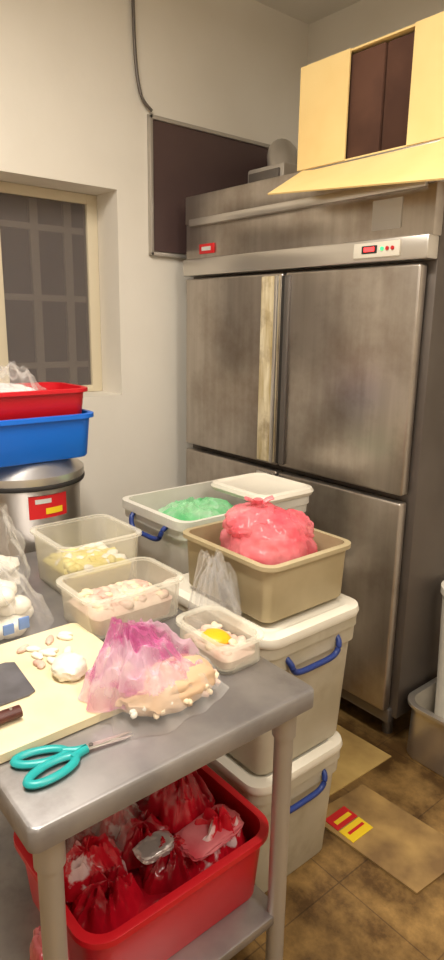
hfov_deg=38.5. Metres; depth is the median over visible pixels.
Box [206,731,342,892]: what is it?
storage tote
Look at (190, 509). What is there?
plastic bag
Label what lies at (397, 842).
cardboard sheet
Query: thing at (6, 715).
kitchen knife
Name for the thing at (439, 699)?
plastic bucket
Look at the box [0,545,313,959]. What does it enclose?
work table
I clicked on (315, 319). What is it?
refrigerator
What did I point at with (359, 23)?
wall
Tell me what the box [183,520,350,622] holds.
plastic tub
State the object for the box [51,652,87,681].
radish
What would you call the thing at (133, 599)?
container
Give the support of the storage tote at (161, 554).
on the storage tote
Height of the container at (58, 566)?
0.150 m
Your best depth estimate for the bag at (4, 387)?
2.04 m
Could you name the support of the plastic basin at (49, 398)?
on the plastic basin at (50, 438)
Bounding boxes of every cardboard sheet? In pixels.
[325,785,443,894]
[329,724,390,795]
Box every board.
[0,623,134,763]
[147,113,269,258]
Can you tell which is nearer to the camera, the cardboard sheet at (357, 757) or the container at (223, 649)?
the container at (223, 649)
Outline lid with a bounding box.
[211,473,313,503]
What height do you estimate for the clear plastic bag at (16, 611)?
0.174 m
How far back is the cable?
2.58 m
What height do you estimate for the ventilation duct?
0.289 m
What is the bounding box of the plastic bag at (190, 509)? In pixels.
[158,497,232,520]
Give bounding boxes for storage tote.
[122,480,308,588]
[161,573,358,774]
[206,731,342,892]
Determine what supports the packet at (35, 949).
on the work table
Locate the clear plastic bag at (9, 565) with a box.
[0,555,20,584]
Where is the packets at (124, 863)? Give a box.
[63,770,247,933]
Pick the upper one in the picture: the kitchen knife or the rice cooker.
the rice cooker
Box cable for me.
[131,0,152,111]
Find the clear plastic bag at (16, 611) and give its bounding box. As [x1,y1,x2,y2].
[0,579,33,639]
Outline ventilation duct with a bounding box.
[248,138,297,182]
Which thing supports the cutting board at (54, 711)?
on the work table
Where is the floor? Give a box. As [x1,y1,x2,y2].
[230,697,443,959]
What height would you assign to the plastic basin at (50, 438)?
0.145 m
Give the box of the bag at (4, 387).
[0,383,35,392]
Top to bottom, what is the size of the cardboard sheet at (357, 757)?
0.004 m
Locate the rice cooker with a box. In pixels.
[0,458,84,556]
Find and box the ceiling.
[255,0,360,23]
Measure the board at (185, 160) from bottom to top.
0.565 m
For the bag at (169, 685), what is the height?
0.164 m
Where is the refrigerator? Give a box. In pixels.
[183,139,443,733]
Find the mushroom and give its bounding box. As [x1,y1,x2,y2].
[16,631,72,668]
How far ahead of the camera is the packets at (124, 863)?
1.36 m
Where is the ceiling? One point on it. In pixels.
(306, 11)
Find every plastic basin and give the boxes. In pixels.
[0,382,87,420]
[0,409,93,467]
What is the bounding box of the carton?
[268,11,443,194]
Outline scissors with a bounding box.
[10,732,133,789]
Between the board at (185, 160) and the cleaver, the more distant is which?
the board at (185, 160)
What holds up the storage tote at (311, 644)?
on the storage tote at (312, 770)
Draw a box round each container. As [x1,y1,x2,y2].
[34,514,140,597]
[60,557,183,635]
[181,605,259,672]
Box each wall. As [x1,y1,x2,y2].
[0,0,308,579]
[307,0,443,64]
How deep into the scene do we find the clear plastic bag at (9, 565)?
1.71 m
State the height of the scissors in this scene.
0.015 m
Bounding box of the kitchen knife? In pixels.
[0,705,22,724]
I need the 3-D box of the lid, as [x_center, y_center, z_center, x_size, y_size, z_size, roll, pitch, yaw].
[0.142,0.024,2.274,0.270,0.028,0.310,-10,18,-38]
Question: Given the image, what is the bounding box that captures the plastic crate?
[13,765,268,959]
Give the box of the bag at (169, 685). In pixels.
[78,617,220,718]
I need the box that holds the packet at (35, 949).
[29,926,69,959]
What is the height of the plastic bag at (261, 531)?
0.209 m
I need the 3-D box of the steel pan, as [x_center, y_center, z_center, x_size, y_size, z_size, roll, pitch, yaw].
[0.869,0.890,2.309,0.380,0.220,0.290,-10,18,-38]
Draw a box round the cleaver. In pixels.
[0,662,34,705]
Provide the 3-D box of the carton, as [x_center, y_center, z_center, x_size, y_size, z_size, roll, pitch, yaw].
[0.646,-1.123,2.039,0.650,0.489,0.810,-10,18,-38]
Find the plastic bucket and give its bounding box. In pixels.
[434,581,443,717]
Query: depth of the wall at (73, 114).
2.79 m
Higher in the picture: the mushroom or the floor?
the mushroom
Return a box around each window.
[0,181,101,391]
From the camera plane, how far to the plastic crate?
1.32 m
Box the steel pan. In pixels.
[407,677,443,776]
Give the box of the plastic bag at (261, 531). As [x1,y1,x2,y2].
[219,495,317,564]

